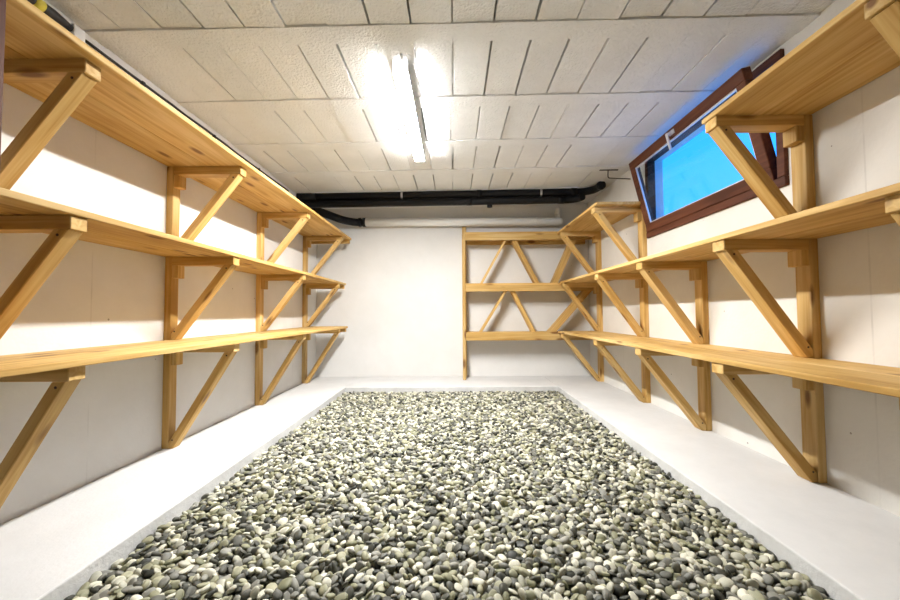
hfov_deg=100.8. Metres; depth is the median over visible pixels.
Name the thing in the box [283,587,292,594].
pebble
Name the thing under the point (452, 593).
pebble
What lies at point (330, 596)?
pebble
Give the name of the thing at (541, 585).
pebble
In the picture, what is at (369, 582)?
pebble
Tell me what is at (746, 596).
pebble
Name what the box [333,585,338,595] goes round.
pebble
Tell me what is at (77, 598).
pebble
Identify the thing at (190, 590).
pebble
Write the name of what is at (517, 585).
pebble
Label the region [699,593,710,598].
pebble
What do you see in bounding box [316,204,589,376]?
wall
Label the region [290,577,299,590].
pebble
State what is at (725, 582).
pebble
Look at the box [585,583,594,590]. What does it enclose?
pebble
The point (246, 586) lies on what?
pebble
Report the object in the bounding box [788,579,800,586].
pebble
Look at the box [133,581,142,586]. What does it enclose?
pebble
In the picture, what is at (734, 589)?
pebble
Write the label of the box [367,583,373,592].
pebble
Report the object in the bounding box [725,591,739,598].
pebble
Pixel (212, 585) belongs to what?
pebble
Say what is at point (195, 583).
pebble
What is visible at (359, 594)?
pebble
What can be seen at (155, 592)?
pebble
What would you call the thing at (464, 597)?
pebble
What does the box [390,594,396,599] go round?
pebble
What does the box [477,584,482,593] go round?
pebble
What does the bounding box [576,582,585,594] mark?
pebble
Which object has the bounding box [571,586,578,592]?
pebble
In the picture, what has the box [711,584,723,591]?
pebble
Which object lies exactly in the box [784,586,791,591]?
pebble
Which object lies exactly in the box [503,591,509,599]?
pebble
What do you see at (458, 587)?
pebble
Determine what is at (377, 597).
pebble
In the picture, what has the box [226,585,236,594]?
pebble
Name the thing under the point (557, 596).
pebble
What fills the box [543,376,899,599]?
ledge
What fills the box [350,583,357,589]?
pebble
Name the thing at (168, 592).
pebble
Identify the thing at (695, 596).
pebble
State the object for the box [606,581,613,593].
pebble
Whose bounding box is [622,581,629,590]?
pebble
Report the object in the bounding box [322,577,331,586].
pebble
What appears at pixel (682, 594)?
pebble
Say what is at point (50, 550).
ledge
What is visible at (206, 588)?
pebble
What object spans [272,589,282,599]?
pebble
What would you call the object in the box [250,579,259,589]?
pebble
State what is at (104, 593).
pebble
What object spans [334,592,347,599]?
pebble
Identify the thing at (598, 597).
pebble
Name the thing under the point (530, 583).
pebble
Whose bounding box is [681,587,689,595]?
pebble
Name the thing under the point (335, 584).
pebble
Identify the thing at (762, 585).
pebble
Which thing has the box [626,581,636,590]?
pebble
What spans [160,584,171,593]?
pebble
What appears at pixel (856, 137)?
wall
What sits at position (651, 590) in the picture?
pebble
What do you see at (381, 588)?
pebble
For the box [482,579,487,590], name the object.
pebble
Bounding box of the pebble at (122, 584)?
[118,581,126,588]
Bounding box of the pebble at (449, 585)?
[446,581,454,591]
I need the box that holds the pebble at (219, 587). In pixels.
[215,584,223,594]
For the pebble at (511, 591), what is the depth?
1.25 m
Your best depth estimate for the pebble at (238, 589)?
1.26 m
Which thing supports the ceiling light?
attached to the ceiling
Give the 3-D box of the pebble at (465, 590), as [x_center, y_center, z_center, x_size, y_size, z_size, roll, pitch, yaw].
[0.044,0.991,1.265,0.040,0.028,0.032,0,-2,2]
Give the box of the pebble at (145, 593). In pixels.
[141,587,155,597]
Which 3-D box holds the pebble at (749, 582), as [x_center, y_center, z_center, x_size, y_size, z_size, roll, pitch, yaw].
[1.035,0.975,1.276,0.039,0.042,0.017,-2,-2,30]
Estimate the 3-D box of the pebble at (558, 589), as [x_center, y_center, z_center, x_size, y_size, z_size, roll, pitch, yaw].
[0.372,0.978,1.261,0.035,0.025,0.028,1,-2,-35]
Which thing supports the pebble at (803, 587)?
on the gravel
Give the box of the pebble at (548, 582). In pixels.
[544,578,553,586]
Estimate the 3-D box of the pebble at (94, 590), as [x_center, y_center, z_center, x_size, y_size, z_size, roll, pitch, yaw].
[-1.213,0.995,1.280,0.041,0.023,0.031,-1,-2,8]
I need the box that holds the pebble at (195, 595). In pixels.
[190,593,200,599]
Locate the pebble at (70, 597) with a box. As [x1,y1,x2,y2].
[64,594,74,599]
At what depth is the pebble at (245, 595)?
1.24 m
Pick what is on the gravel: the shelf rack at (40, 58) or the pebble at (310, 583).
the pebble at (310, 583)
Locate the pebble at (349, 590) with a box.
[342,586,353,599]
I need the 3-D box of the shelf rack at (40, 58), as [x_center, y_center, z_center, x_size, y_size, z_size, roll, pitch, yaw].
[-1.611,-0.195,2.812,0.605,2.366,4.484,0,-2,0]
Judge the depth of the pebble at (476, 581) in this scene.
1.29 m
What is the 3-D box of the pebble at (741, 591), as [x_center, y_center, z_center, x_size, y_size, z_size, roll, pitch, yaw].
[0.969,0.973,1.232,0.030,0.021,0.043,-2,-3,39]
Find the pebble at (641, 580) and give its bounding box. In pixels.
[637,576,648,585]
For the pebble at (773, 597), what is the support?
on the gravel
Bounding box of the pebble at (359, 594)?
[354,591,362,597]
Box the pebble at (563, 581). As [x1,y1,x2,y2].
[562,580,568,589]
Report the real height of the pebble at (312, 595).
0.042 m
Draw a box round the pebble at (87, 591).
[76,589,90,595]
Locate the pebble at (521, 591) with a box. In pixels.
[518,588,525,599]
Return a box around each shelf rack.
[0,0,350,507]
[557,0,899,482]
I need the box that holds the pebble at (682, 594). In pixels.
[677,591,688,597]
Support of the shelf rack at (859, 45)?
on the ledge at (847, 545)
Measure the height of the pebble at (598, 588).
0.023 m
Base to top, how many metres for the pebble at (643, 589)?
0.016 m
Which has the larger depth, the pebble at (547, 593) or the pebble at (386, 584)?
the pebble at (386, 584)
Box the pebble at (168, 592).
[164,589,175,596]
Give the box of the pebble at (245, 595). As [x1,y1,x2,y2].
[241,589,251,599]
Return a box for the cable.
[85,39,288,191]
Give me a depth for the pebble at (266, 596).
1.24 m
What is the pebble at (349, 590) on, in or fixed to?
on the gravel
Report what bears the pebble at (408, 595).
on the gravel
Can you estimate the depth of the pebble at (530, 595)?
1.23 m
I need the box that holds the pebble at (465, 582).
[461,578,468,587]
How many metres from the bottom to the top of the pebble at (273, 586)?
0.020 m
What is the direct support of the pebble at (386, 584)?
on the gravel
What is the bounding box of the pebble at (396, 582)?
[392,580,399,586]
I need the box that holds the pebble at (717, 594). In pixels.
[712,588,725,599]
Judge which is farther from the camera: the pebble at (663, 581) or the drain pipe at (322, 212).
the drain pipe at (322, 212)
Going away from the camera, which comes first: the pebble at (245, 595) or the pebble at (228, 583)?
the pebble at (245, 595)
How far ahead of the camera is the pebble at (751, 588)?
1.24 m
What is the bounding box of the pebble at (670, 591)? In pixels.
[665,586,675,596]
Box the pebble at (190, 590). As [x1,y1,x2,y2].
[184,586,196,599]
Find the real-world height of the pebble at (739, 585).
0.017 m
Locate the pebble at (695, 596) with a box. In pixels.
[689,591,700,599]
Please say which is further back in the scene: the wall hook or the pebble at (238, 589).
the wall hook
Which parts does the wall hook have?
rod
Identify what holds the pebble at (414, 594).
on the gravel
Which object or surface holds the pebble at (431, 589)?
on the gravel
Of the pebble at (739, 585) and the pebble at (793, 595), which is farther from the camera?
the pebble at (739, 585)
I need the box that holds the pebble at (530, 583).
[527,578,535,587]
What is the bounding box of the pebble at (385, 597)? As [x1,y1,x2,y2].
[382,596,394,599]
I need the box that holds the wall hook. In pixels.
[599,169,630,178]
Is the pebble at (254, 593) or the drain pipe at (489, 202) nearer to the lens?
the pebble at (254, 593)
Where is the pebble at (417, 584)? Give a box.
[414,580,420,590]
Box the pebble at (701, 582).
[695,577,710,589]
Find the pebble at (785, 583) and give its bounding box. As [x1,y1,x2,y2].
[780,580,791,586]
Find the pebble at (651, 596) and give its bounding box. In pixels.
[646,594,655,599]
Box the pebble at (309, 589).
[306,586,315,594]
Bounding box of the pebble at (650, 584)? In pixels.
[646,581,655,588]
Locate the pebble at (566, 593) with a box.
[563,590,569,596]
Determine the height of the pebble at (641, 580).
0.028 m
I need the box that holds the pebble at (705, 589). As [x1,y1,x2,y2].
[702,587,709,593]
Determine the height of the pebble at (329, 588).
0.030 m
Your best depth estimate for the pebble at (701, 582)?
1.27 m
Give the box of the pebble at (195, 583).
[193,581,201,586]
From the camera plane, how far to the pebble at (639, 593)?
1.23 m
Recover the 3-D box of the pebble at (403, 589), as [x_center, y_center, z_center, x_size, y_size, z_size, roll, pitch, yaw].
[-0.161,0.995,1.268,0.036,0.019,0.050,-1,-2,5]
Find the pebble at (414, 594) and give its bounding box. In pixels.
[411,591,418,599]
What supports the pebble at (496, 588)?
on the gravel
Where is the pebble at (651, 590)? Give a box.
[643,585,654,593]
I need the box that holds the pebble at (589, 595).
[585,591,592,599]
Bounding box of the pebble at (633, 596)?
[628,591,638,599]
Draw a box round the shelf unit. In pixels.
[462,227,592,379]
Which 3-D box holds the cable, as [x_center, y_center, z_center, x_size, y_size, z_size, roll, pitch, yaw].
[-1.893,-1.300,3.143,0.022,0.045,2.400,0,-2,0]
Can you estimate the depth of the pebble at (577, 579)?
1.28 m
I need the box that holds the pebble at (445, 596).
[441,593,449,599]
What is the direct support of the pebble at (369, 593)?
on the gravel
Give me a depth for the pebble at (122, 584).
1.29 m
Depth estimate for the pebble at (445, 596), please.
1.22 m
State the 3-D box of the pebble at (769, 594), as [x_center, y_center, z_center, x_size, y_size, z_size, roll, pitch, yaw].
[1.066,0.977,1.220,0.041,0.021,0.047,0,-2,-7]
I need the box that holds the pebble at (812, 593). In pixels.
[807,588,823,599]
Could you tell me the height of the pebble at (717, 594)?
0.025 m
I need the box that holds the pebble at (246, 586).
[240,583,250,594]
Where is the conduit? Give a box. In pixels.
[27,0,85,42]
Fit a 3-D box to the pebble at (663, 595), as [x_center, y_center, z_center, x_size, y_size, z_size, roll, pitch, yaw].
[0.712,0.979,1.230,0.033,0.024,0.031,-1,-2,14]
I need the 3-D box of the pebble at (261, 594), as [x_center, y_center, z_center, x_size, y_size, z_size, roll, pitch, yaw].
[-0.634,0.994,1.258,0.037,0.020,0.032,1,-3,-38]
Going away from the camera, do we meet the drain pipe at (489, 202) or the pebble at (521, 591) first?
the pebble at (521, 591)
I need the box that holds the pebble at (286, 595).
[283,591,290,599]
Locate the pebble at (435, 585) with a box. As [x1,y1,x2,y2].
[432,582,439,588]
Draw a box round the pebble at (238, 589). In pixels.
[235,586,241,593]
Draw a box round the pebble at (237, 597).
[233,595,241,599]
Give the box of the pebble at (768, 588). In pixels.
[765,585,776,592]
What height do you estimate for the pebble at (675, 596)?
0.031 m
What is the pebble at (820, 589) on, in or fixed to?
on the gravel
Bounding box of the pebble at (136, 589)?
[128,586,142,593]
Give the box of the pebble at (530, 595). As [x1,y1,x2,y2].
[525,590,535,599]
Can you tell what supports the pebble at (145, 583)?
on the gravel
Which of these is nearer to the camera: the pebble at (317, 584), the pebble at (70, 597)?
the pebble at (70, 597)
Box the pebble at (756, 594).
[747,589,765,599]
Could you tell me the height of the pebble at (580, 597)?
0.026 m
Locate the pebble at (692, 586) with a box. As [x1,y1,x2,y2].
[688,583,697,590]
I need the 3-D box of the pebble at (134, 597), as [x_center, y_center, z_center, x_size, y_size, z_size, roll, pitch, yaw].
[-1.032,0.987,1.227,0.040,0.025,0.031,-1,-2,10]
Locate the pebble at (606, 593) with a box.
[602,588,610,599]
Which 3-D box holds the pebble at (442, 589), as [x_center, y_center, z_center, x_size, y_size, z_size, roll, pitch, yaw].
[-0.019,0.984,1.261,0.037,0.034,0.034,0,-2,-3]
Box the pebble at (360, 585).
[355,583,362,589]
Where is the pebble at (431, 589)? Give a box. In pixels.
[424,586,436,592]
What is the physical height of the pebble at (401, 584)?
0.024 m
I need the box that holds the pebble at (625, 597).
[619,595,629,599]
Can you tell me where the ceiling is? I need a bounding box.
[46,0,834,208]
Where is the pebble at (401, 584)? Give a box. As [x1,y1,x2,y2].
[398,582,405,588]
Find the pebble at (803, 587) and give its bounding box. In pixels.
[799,580,806,591]
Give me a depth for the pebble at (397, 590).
1.25 m
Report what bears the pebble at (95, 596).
on the gravel
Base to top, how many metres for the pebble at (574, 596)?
0.032 m
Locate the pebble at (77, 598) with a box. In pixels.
[73,597,88,599]
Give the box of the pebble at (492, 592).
[487,589,496,597]
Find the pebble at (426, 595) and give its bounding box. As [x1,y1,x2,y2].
[421,590,433,599]
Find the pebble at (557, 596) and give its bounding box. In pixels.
[553,593,562,599]
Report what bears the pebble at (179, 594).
on the gravel
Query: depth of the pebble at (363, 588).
1.27 m
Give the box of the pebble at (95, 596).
[90,593,99,599]
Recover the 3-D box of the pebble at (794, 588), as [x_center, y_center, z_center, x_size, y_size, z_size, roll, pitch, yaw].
[1.151,0.975,1.251,0.032,0.032,0.036,-1,-2,26]
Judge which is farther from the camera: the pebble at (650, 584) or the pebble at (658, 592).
the pebble at (650, 584)
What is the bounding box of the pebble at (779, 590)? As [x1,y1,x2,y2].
[773,587,785,594]
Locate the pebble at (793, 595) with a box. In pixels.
[784,591,800,599]
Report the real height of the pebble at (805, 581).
0.028 m
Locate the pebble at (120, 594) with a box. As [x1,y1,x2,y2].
[116,591,126,598]
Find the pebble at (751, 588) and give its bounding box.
[748,586,760,592]
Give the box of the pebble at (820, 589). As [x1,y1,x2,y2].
[811,585,825,594]
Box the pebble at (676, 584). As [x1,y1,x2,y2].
[672,580,682,589]
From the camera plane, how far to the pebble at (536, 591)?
1.24 m
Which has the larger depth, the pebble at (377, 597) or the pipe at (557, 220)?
the pipe at (557, 220)
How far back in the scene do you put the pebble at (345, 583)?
1.28 m
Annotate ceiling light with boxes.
[393,54,423,161]
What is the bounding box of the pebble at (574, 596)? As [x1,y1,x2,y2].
[570,593,578,599]
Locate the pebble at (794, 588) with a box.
[791,586,798,592]
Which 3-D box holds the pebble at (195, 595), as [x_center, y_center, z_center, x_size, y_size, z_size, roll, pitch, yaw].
[-0.845,0.983,1.236,0.030,0.021,0.039,0,-2,-6]
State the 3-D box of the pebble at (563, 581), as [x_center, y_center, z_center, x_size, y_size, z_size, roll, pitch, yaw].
[0.398,0.984,1.288,0.017,0.034,0.034,0,-2,-15]
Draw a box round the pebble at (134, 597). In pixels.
[130,594,142,599]
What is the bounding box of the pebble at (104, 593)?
[99,590,111,597]
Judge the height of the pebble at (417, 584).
0.033 m
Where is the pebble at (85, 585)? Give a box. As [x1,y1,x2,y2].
[78,582,89,590]
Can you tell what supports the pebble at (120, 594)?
on the pebble at (124, 590)
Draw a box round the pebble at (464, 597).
[458,595,466,599]
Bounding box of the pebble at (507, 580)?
[503,577,511,586]
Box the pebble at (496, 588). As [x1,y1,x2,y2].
[493,586,500,594]
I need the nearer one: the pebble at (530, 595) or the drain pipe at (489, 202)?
the pebble at (530, 595)
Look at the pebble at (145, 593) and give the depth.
1.25 m
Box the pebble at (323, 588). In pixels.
[319,584,328,595]
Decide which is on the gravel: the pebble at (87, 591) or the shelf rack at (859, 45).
the pebble at (87, 591)
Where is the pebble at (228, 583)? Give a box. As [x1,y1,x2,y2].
[226,581,230,589]
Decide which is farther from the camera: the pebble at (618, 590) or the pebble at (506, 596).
the pebble at (618, 590)
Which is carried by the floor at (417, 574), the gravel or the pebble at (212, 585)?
the gravel
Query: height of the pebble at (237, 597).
0.023 m
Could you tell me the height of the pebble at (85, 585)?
0.030 m
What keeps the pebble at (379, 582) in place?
on the gravel
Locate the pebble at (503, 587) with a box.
[499,582,509,597]
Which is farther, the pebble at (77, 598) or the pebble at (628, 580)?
the pebble at (628, 580)
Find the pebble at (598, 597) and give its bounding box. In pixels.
[594,595,603,599]
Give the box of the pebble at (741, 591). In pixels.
[737,588,747,599]
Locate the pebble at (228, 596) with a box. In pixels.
[222,595,233,599]
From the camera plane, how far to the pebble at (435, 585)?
1.28 m
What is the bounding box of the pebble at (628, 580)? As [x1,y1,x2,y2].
[625,578,634,582]
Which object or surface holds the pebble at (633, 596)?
on the gravel
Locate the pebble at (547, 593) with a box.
[541,591,550,599]
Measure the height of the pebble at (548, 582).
0.020 m
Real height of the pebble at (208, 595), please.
0.027 m
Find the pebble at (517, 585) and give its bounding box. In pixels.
[515,582,521,589]
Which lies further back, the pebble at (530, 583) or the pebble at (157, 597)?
the pebble at (530, 583)
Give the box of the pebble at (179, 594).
[174,589,183,599]
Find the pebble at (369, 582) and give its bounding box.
[365,580,372,589]
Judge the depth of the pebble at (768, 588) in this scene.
1.26 m
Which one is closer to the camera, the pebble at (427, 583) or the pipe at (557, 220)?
the pebble at (427, 583)
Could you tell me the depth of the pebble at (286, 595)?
1.23 m
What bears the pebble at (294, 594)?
on the gravel
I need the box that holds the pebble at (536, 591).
[533,588,541,599]
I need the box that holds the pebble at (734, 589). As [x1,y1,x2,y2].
[730,585,737,594]
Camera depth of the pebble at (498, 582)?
1.28 m
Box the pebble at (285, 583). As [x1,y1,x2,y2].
[277,577,291,591]
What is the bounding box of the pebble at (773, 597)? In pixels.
[768,596,779,599]
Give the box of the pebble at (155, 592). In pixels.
[148,590,159,597]
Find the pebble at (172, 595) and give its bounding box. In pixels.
[165,593,174,599]
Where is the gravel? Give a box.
[88,390,833,599]
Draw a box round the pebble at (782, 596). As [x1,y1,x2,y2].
[778,594,789,599]
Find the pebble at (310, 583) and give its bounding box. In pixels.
[307,581,317,589]
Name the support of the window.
in the wall at (856, 137)
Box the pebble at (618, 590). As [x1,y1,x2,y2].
[613,584,624,595]
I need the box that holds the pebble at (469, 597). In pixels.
[467,594,473,599]
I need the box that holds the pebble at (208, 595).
[204,588,217,598]
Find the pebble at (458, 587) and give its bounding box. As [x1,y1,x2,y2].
[454,583,462,592]
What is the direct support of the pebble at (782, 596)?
on the pebble
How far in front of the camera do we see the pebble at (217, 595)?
1.24 m
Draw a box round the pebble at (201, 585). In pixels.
[196,582,209,587]
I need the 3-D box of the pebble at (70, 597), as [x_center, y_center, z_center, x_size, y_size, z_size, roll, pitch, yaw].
[-1.258,0.987,1.230,0.024,0.024,0.037,0,-2,-16]
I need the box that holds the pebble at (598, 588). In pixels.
[595,585,606,592]
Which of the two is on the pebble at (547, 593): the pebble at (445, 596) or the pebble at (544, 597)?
the pebble at (544, 597)
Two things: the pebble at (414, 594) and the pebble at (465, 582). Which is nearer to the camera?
the pebble at (414, 594)
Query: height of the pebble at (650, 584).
0.027 m
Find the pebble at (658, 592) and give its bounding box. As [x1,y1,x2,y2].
[654,589,661,595]
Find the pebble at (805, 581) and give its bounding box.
[802,580,810,591]
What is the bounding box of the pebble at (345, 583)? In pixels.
[341,581,347,587]
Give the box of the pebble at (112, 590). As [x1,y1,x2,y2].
[108,586,118,593]
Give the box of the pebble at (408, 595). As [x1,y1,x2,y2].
[405,592,412,598]
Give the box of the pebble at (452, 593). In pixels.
[447,591,454,599]
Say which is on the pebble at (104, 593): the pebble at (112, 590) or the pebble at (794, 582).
the pebble at (112, 590)
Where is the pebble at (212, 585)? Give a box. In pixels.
[209,582,216,590]
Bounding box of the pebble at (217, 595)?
[213,592,222,598]
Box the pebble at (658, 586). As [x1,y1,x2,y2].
[655,584,664,589]
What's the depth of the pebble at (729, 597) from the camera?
1.21 m
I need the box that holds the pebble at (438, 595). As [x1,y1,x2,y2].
[434,592,441,599]
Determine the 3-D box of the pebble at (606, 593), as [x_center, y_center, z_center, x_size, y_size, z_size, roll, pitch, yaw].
[0.518,0.973,1.229,0.028,0.026,0.039,-1,-2,20]
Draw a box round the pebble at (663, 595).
[660,591,670,599]
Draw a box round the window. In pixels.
[629,49,788,237]
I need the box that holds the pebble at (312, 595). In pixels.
[308,591,319,599]
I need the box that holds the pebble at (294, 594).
[290,591,298,598]
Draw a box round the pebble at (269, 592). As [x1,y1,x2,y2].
[264,589,273,596]
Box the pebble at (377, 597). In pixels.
[372,595,380,599]
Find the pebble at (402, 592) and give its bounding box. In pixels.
[395,591,404,599]
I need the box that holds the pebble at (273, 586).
[265,583,276,590]
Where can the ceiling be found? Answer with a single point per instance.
(509, 94)
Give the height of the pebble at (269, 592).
0.029 m
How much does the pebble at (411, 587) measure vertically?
0.015 m
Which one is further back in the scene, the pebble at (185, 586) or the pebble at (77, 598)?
the pebble at (185, 586)
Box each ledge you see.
[0,377,359,599]
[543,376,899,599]
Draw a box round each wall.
[0,0,316,524]
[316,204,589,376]
[587,0,899,516]
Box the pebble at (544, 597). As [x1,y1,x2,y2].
[542,594,549,599]
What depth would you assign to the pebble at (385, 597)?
1.22 m
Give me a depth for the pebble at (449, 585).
1.28 m
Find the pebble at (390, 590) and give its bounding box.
[385,585,394,595]
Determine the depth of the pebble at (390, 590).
1.26 m
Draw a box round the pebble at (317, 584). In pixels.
[315,582,321,587]
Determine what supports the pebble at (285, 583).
on the gravel
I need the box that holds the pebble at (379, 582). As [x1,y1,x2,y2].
[374,581,382,590]
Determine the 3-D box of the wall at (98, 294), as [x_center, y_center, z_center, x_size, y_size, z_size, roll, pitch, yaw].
[-2.003,-0.264,2.390,0.200,2.780,5.726,0,-2,0]
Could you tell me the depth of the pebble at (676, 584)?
1.27 m
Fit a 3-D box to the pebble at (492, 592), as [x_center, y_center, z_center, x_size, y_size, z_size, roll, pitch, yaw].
[0.140,0.981,1.232,0.027,0.027,0.040,-2,-3,39]
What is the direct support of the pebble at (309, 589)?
on the gravel
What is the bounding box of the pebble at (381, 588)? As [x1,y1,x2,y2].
[377,584,386,591]
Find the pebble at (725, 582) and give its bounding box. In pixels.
[718,577,734,587]
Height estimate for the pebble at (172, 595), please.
0.018 m
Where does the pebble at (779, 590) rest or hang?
on the gravel
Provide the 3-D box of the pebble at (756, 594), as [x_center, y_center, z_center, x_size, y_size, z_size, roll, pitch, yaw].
[1.007,0.979,1.224,0.039,0.035,0.056,0,-2,-2]
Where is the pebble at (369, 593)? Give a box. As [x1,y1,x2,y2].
[364,590,372,599]
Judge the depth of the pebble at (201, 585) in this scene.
1.28 m
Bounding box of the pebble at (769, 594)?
[766,592,781,599]
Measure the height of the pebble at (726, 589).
0.021 m
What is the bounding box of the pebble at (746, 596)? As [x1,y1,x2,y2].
[741,594,754,599]
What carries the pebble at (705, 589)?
on the gravel
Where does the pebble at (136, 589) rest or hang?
on the gravel
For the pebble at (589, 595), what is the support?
on the gravel
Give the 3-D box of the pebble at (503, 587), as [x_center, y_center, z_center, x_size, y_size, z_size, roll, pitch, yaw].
[0.183,0.982,1.256,0.035,0.050,0.056,-1,-2,27]
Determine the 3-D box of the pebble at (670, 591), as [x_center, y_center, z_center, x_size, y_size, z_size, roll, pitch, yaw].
[0.741,0.983,1.253,0.020,0.025,0.035,1,-2,-33]
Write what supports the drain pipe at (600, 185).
attached to the ceiling
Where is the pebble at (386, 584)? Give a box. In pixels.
[383,581,390,588]
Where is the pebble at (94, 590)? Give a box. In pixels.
[90,585,99,593]
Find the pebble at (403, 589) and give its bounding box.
[400,586,407,598]
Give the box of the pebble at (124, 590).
[121,585,133,593]
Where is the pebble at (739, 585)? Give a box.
[737,583,747,589]
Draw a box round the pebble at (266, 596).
[261,594,268,599]
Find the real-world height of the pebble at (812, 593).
0.039 m
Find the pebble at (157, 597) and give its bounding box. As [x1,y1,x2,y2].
[150,595,165,599]
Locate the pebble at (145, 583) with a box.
[141,579,149,591]
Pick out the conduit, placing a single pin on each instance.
(41, 5)
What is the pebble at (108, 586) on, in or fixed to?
on the gravel
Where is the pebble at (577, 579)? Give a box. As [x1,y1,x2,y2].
[572,576,580,586]
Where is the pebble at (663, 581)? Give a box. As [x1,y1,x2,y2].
[659,578,668,585]
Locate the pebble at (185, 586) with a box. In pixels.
[181,584,189,594]
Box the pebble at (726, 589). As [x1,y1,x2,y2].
[723,587,730,592]
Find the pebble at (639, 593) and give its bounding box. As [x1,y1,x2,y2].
[633,590,646,597]
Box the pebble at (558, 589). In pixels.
[555,583,564,593]
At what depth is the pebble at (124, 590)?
1.26 m
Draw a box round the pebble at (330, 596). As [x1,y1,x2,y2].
[325,593,334,599]
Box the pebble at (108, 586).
[98,584,110,592]
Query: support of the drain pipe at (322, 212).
attached to the pipe at (557, 220)
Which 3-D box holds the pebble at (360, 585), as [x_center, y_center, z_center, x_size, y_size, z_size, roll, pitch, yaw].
[-0.313,0.988,1.284,0.032,0.017,0.021,0,-2,-4]
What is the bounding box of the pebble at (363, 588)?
[359,584,366,595]
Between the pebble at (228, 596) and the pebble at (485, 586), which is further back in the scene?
the pebble at (485, 586)
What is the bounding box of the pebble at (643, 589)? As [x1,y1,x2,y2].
[640,587,649,594]
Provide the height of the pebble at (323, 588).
0.025 m
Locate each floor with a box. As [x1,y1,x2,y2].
[122,453,782,599]
[345,376,557,392]
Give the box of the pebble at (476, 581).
[472,577,483,586]
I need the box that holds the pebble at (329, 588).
[322,587,330,596]
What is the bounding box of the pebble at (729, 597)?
[728,596,739,599]
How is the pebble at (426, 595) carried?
on the gravel
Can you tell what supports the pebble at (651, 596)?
on the gravel
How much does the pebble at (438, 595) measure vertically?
0.016 m
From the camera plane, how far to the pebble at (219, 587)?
1.27 m
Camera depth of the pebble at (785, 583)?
1.27 m
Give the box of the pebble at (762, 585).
[753,578,765,587]
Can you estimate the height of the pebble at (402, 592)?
0.020 m
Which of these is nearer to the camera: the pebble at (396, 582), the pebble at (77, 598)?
the pebble at (77, 598)
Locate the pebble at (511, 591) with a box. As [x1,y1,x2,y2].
[508,588,517,594]
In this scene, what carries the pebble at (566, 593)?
on the gravel
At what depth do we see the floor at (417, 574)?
1.49 m
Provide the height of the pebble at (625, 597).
0.025 m
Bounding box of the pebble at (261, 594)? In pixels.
[256,589,264,599]
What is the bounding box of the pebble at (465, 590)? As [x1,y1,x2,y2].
[457,587,468,594]
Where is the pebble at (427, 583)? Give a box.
[420,581,429,588]
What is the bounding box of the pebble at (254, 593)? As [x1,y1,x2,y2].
[250,586,259,598]
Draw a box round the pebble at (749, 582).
[745,579,758,588]
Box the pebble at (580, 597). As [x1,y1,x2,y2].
[578,594,586,599]
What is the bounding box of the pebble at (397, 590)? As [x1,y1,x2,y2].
[394,587,402,593]
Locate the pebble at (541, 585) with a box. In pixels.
[536,582,544,588]
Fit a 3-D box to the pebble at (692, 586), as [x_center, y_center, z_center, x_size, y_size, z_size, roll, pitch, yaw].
[0.835,0.987,1.281,0.031,0.020,0.026,0,-2,-21]
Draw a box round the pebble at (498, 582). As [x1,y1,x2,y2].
[494,580,502,586]
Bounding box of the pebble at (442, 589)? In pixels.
[439,585,449,593]
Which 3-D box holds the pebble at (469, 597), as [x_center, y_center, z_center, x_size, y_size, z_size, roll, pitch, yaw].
[0.061,0.994,1.232,0.043,0.021,0.030,1,-2,-29]
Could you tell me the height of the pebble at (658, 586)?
0.029 m
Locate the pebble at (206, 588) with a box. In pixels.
[199,584,209,594]
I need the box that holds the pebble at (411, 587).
[407,584,414,592]
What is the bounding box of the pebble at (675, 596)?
[670,594,681,599]
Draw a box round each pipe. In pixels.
[296,181,605,200]
[301,193,584,207]
[311,208,365,226]
[365,208,562,225]
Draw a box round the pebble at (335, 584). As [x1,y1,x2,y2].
[330,583,338,591]
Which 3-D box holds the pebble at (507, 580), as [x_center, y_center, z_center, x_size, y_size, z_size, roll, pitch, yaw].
[0.200,0.979,1.294,0.026,0.022,0.034,-2,-3,41]

